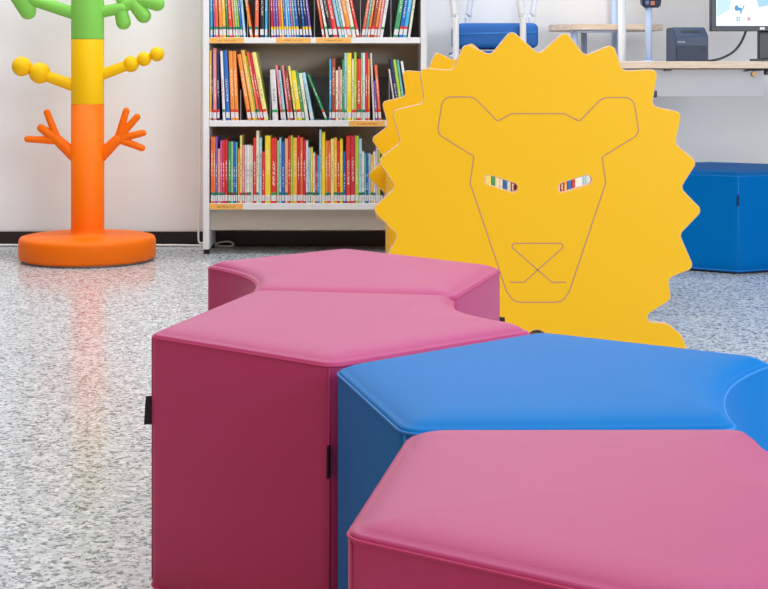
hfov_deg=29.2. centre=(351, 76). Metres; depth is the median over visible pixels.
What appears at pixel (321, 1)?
picture book
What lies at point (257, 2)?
picture book
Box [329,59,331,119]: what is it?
picture book
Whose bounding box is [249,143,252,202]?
picture book
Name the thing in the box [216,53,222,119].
picture book
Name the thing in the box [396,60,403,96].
picture book
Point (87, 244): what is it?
coat rack
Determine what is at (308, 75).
picture book
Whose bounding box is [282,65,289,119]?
picture book
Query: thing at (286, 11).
picture book
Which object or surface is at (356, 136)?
picture book
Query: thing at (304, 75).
picture book
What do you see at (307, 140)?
picture book
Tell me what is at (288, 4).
picture book
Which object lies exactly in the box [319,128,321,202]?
picture book
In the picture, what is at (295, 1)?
picture book
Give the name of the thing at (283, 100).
picture book
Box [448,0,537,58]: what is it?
high chair
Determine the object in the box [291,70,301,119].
picture book
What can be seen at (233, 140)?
picture book
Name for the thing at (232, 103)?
picture book
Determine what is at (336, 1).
picture book
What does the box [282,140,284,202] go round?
picture book
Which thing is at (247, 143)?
picture book
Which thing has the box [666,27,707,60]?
receipt printer
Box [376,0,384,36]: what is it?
picture book
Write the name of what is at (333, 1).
picture book
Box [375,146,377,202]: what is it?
picture book
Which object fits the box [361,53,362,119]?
picture book
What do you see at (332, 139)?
picture book
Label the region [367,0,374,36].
picture book
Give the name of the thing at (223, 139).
picture book
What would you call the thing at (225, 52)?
picture book
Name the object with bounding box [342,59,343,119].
picture book
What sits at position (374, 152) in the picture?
picture book
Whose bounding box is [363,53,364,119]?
picture book
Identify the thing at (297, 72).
picture book
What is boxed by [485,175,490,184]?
picture book
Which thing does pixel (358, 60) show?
picture book
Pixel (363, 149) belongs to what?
picture book
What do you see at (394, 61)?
picture book
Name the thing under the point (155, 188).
wall
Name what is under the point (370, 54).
picture book
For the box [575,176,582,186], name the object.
picture book
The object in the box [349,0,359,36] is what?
picture book
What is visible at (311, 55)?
bookcase
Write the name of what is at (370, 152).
picture book
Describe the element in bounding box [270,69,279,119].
picture book
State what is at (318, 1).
picture book
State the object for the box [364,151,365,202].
picture book
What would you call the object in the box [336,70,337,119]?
picture book
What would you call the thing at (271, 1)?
picture book
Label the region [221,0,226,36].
picture book
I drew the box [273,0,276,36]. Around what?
picture book
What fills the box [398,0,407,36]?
picture book
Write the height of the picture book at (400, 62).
0.233 m
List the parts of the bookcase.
panel, shelf, shelf, shelf, panel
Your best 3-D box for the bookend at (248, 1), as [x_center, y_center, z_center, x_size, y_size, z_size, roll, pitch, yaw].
[-0.410,-0.238,5.849,0.002,0.166,0.130,0,0,0]
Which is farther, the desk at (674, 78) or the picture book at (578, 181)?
the desk at (674, 78)
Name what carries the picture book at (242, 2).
on the bookcase
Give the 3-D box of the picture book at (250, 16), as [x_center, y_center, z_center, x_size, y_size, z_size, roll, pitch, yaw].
[-0.416,-0.304,5.879,0.054,0.297,0.191,0,0,0]
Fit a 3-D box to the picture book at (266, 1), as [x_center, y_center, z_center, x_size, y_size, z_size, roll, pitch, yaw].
[-0.336,-0.296,5.878,0.011,0.282,0.189,0,0,0]
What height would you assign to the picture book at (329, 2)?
0.268 m
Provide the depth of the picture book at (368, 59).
5.78 m
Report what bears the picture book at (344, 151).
on the bookcase
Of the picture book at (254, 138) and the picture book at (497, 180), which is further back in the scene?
the picture book at (254, 138)
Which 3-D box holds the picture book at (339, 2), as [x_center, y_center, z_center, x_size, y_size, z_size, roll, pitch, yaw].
[-0.051,-0.299,5.878,0.068,0.286,0.190,0,0,0]
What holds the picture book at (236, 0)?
on the bookcase
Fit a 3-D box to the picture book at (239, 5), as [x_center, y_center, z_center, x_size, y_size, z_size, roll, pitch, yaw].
[-0.445,-0.304,5.879,0.034,0.298,0.191,0,0,0]
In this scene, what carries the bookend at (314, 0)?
on the bookcase
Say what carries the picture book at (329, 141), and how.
on the bookcase
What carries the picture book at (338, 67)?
on the bookcase
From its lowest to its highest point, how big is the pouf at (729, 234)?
0.364 m
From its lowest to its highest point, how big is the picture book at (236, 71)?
0.272 m
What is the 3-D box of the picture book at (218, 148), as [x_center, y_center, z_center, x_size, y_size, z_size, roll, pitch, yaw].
[-0.522,0.388,5.875,0.009,0.213,0.182,0,0,0]
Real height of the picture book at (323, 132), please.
0.278 m
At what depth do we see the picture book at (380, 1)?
5.78 m
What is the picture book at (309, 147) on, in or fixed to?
on the bookcase
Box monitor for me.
[709,0,767,60]
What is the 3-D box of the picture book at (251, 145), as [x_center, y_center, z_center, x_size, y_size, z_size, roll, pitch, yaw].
[-0.392,0.382,5.875,0.007,0.225,0.184,0,0,0]
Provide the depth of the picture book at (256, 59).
5.79 m
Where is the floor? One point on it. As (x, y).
(75, 343)
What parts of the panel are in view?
panel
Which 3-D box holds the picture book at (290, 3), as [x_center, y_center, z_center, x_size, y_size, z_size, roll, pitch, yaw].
[-0.243,-0.298,5.878,0.030,0.286,0.190,0,0,0]
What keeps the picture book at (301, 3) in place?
on the bookcase
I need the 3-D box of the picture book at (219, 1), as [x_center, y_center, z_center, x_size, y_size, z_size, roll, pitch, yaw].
[-0.519,-0.293,5.878,0.024,0.276,0.189,0,0,0]
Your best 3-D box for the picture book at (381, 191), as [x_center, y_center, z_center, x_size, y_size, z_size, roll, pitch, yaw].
[0.117,0.396,5.874,0.009,0.198,0.181,0,0,0]
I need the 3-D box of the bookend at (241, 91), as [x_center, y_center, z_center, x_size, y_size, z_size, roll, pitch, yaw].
[-0.437,0.110,5.849,0.002,0.119,0.130,0,0,0]
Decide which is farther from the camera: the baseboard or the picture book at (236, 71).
the baseboard
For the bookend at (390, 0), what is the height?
0.166 m
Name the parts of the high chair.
leg, leg, leg, leg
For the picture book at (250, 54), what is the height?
0.264 m
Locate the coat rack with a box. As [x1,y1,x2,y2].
[11,0,164,267]
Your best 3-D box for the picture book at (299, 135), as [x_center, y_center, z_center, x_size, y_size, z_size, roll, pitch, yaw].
[-0.209,0.362,5.877,0.010,0.264,0.188,0,0,0]
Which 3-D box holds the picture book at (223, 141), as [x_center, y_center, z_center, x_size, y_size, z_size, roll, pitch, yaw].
[-0.504,0.371,5.876,0.009,0.247,0.186,0,0,0]
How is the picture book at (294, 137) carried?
on the bookcase
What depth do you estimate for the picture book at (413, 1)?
5.79 m
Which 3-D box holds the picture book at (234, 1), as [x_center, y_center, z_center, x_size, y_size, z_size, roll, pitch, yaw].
[-0.460,-0.283,5.877,0.028,0.255,0.187,0,0,0]
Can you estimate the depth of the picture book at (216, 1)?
5.78 m
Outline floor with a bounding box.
[0,246,767,588]
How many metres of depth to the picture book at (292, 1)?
5.78 m
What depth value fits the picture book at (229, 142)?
5.79 m
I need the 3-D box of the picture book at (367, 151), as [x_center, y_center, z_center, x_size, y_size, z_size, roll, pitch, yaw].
[0.060,0.398,5.874,0.007,0.194,0.180,0,0,0]
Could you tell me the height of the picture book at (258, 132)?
0.284 m
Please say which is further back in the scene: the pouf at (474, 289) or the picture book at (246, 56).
the picture book at (246, 56)
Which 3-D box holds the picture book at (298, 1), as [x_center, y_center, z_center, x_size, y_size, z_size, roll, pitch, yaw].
[-0.211,-0.294,5.878,0.037,0.277,0.189,0,0,0]
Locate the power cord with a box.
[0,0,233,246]
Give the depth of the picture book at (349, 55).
5.78 m
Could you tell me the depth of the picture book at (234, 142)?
5.79 m
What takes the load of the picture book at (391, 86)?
on the bookcase
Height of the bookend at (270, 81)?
0.174 m
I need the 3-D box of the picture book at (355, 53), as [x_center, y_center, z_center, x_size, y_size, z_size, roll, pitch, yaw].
[0.013,0.036,5.877,0.010,0.266,0.188,0,0,0]
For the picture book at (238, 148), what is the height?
0.213 m
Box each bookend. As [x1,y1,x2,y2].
[240,90,242,119]
[247,0,249,36]
[269,0,270,36]
[270,81,271,119]
[314,0,314,36]
[360,0,360,36]
[388,73,389,99]
[390,0,390,36]
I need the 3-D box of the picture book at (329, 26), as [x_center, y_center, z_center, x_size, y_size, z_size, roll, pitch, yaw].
[-0.104,-0.283,5.877,0.061,0.255,0.186,0,0,0]
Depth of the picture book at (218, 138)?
5.79 m
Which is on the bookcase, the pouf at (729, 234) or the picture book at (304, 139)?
the picture book at (304, 139)
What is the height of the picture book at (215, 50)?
0.282 m
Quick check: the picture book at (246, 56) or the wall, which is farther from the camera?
the wall
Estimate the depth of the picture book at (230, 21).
5.78 m
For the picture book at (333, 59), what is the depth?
5.78 m
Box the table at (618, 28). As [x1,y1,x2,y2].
[548,0,662,60]
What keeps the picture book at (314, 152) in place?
on the bookcase
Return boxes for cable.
[708,31,746,60]
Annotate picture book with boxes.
[210,0,213,36]
[210,50,212,119]
[211,135,215,202]
[212,52,212,119]
[213,0,215,36]
[213,48,220,119]
[213,135,217,202]
[215,0,219,36]
[215,135,221,202]
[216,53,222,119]
[218,0,222,36]
[218,148,219,202]
[220,51,225,119]
[220,139,223,202]
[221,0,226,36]
[222,138,226,202]
[223,50,230,119]
[225,0,228,36]
[225,138,231,202]
[227,0,233,36]
[228,51,234,119]
[228,140,232,202]
[231,0,235,36]
[231,140,235,202]
[232,51,240,119]
[233,0,238,36]
[233,140,238,202]
[236,0,240,36]
[236,141,239,202]
[237,54,251,119]
[238,0,242,36]
[238,148,239,202]
[240,0,246,36]
[240,134,244,202]
[241,50,255,119]
[242,143,245,202]
[245,0,254,36]
[245,143,249,202]
[246,52,260,119]
[246,56,257,119]
[247,143,251,202]
[249,53,263,119]
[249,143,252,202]
[251,145,252,202]
[252,52,269,119]
[253,136,255,202]
[255,0,259,36]
[256,129,261,202]
[259,136,264,202]
[260,0,264,36]
[262,150,264,202]
[265,0,268,36]
[265,134,272,202]
[270,0,273,36]
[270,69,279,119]
[271,136,278,202]
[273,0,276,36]
[275,0,279,36]
[275,65,282,119]
[277,139,278,202]
[278,0,281,36]
[278,70,287,119]
[279,136,283,202]
[280,0,284,36]
[282,0,286,36]
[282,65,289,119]
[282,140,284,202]
[284,70,294,119]
[285,0,288,36]
[285,137,287,202]
[287,0,291,36]
[288,66,297,119]
[288,134,291,202]
[289,0,293,36]
[291,0,296,36]
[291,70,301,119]
[291,134,294,202]
[293,0,299,36]
[293,136,296,202]
[296,71,304,119]
[297,0,303,36]
[297,134,301,202]
[299,73,309,119]
[300,0,305,36]
[300,136,303,202]
[302,0,309,36]
[302,72,314,119]
[303,138,306,202]
[305,0,312,36]
[306,139,308,202]
[307,74,327,119]
[308,146,310,202]
[311,146,313,202]
[313,150,315,202]
[315,152,317,202]
[317,0,324,36]
[317,153,318,202]
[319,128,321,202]
[320,0,328,36]
[322,130,325,202]
[323,0,332,36]
[325,139,328,202]
[327,0,337,36]
[328,139,330,202]
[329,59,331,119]
[331,137,333,202]
[332,0,341,36]
[332,58,335,119]
[334,136,337,202]
[335,0,344,36]
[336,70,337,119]
[337,139,339,202]
[338,0,347,36]
[338,67,339,119]
[340,70,341,119]
[340,137,342,202]
[341,0,351,36]
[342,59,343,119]
[343,149,345,202]
[344,53,346,119]
[345,0,355,36]
[346,134,349,202]
[347,53,351,119]
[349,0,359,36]
[351,134,354,202]
[352,59,353,119]
[354,52,356,119]
[355,134,358,202]
[357,59,360,119]
[359,137,361,202]
[361,0,369,36]
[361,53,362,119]
[362,149,363,202]
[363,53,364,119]
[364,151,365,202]
[365,0,372,36]
[365,53,367,119]
[366,151,367,202]
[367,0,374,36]
[368,59,369,119]
[368,152,370,202]
[369,53,374,119]
[370,0,378,36]
[370,152,372,202]
[373,81,377,119]
[373,149,375,202]
[374,0,381,36]
[374,65,380,119]
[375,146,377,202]
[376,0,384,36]
[378,150,379,201]
[379,0,388,36]
[380,153,382,199]
[387,69,393,98]
[388,59,397,98]
[392,0,403,36]
[393,59,400,97]
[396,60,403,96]
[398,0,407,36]
[399,61,404,94]
[402,0,411,36]
[406,0,415,36]
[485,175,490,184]
[491,176,494,185]
[495,177,499,187]
[503,180,506,189]
[507,181,510,190]
[511,182,514,190]
[560,183,563,190]
[567,180,571,189]
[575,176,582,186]
[586,175,590,183]
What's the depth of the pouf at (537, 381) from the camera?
1.62 m
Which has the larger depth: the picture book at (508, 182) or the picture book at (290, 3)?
the picture book at (290, 3)
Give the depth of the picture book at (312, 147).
5.78 m
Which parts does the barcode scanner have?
post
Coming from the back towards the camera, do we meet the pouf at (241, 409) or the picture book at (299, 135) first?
the picture book at (299, 135)
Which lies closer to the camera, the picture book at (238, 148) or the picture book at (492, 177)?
the picture book at (492, 177)
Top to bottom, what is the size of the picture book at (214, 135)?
0.260 m
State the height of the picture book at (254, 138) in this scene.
0.256 m
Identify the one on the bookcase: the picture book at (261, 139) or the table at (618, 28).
the picture book at (261, 139)
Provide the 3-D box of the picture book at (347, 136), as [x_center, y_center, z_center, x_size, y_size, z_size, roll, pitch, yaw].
[-0.015,0.362,5.877,0.017,0.264,0.188,0,0,0]
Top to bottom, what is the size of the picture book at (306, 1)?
0.285 m
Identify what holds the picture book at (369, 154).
on the bookcase
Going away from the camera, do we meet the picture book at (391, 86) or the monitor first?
the monitor
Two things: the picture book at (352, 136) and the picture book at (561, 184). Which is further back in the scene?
the picture book at (352, 136)
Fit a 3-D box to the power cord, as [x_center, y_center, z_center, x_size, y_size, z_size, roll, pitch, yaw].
[-1.540,0.095,6.030,2.120,1.199,0.042,0,0,0]
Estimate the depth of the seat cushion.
5.62 m
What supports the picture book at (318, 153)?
on the bookcase
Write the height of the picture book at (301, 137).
0.256 m
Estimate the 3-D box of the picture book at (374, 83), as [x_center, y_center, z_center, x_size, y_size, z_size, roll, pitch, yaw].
[0.092,0.092,5.872,0.018,0.154,0.176,0,0,0]
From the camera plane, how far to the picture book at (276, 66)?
5.78 m
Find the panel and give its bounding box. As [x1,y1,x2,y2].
[369,32,699,348]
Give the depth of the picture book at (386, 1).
5.78 m
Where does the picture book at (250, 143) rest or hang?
on the bookcase
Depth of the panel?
3.67 m
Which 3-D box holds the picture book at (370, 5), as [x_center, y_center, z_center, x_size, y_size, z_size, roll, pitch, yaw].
[0.076,-0.299,5.878,0.054,0.288,0.190,0,0,0]
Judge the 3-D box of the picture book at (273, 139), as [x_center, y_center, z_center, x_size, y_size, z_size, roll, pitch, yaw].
[-0.307,0.367,5.877,0.023,0.254,0.187,0,0,0]
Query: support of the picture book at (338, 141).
on the bookcase
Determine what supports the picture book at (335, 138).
on the bookcase
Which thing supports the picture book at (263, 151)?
on the bookcase
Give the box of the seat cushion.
[451,23,537,49]
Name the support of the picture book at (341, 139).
on the bookcase
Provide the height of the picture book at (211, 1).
0.292 m
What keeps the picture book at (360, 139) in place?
on the bookcase
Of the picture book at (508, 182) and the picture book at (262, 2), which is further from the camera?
the picture book at (262, 2)
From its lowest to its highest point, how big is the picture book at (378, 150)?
0.209 m
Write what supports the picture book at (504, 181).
on the panel
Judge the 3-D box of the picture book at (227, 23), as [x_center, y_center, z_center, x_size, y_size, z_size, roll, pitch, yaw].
[-0.494,-0.303,5.879,0.023,0.296,0.191,0,0,0]
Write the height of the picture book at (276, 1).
0.280 m
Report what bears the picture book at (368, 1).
on the bookcase
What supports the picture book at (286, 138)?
on the bookcase
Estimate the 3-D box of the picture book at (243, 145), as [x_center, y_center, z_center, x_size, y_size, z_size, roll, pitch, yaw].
[-0.426,0.381,5.875,0.009,0.227,0.184,0,0,0]
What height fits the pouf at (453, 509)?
0.364 m
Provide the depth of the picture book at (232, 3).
5.78 m
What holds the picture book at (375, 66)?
on the bookcase
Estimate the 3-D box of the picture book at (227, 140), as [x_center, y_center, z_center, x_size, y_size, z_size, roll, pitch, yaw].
[-0.493,0.370,5.876,0.011,0.249,0.186,0,0,0]
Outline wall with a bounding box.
[0,0,767,230]
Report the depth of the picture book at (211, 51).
5.79 m
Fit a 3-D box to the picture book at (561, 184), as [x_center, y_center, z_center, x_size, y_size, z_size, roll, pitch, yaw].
[0.630,0.387,4.500,0.010,0.256,0.160,0,0,0]
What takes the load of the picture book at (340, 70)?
on the bookcase
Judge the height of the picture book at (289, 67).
0.213 m
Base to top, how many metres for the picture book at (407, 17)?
0.288 m
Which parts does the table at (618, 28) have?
leg, leg, seat rail, seat, leg, leg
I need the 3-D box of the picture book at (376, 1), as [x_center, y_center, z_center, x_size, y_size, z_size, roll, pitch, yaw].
[0.100,-0.295,5.878,0.058,0.278,0.189,0,0,0]
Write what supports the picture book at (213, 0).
on the bookcase
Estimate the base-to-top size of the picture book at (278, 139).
0.245 m
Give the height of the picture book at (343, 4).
0.268 m
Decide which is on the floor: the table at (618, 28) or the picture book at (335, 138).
the table at (618, 28)
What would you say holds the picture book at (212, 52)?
on the bookcase
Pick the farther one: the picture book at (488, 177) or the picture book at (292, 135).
the picture book at (292, 135)
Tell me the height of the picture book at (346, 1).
0.278 m
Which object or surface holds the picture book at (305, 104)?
on the bookcase
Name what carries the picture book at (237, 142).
on the bookcase
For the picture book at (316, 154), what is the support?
on the bookcase
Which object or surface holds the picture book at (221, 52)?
on the bookcase
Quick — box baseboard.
[0,231,385,245]
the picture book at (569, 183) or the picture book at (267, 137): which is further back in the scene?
the picture book at (267, 137)
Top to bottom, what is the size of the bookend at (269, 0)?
0.166 m
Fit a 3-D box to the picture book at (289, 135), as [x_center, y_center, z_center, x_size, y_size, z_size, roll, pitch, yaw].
[-0.246,0.362,5.877,0.009,0.264,0.188,0,0,0]
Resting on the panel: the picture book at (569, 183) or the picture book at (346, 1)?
the picture book at (569, 183)
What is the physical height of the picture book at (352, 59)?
0.241 m
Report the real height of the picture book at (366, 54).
0.264 m
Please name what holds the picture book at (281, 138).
on the bookcase
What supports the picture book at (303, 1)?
on the bookcase
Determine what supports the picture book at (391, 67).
on the bookcase
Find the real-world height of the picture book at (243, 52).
0.276 m
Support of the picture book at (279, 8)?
on the bookcase
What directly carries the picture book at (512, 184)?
on the panel
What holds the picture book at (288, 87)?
on the bookcase
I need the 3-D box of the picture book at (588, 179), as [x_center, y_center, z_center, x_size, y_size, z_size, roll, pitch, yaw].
[0.711,0.387,4.500,0.020,0.256,0.160,0,0,0]
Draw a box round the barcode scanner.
[640,0,660,60]
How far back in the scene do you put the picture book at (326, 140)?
5.79 m
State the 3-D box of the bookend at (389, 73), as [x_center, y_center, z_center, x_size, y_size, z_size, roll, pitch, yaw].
[0.146,0.075,5.849,0.002,0.189,0.130,0,0,0]
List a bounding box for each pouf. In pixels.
[144,291,529,588]
[208,249,504,321]
[337,333,767,588]
[346,430,767,588]
[681,162,767,273]
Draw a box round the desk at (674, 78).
[619,61,767,96]
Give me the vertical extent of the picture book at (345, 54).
0.264 m
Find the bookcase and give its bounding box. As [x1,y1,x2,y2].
[203,0,426,253]
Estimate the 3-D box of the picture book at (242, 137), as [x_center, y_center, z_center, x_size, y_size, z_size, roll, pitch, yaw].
[-0.436,0.362,5.877,0.008,0.264,0.188,0,0,0]
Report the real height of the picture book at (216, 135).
0.260 m
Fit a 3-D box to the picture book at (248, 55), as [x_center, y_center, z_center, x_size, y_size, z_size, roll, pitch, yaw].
[-0.386,0.035,5.877,0.057,0.268,0.188,0,0,0]
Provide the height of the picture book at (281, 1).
0.286 m
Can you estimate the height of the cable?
0.134 m
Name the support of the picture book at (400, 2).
on the bookcase
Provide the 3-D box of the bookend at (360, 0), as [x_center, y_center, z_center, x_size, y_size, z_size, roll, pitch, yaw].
[0.033,-0.238,5.849,0.002,0.166,0.130,0,0,0]
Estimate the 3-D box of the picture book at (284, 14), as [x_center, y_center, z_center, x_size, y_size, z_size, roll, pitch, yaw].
[-0.268,-0.289,5.877,0.025,0.267,0.188,0,0,0]
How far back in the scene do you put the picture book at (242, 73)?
5.78 m
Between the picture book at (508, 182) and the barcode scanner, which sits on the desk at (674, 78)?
the barcode scanner

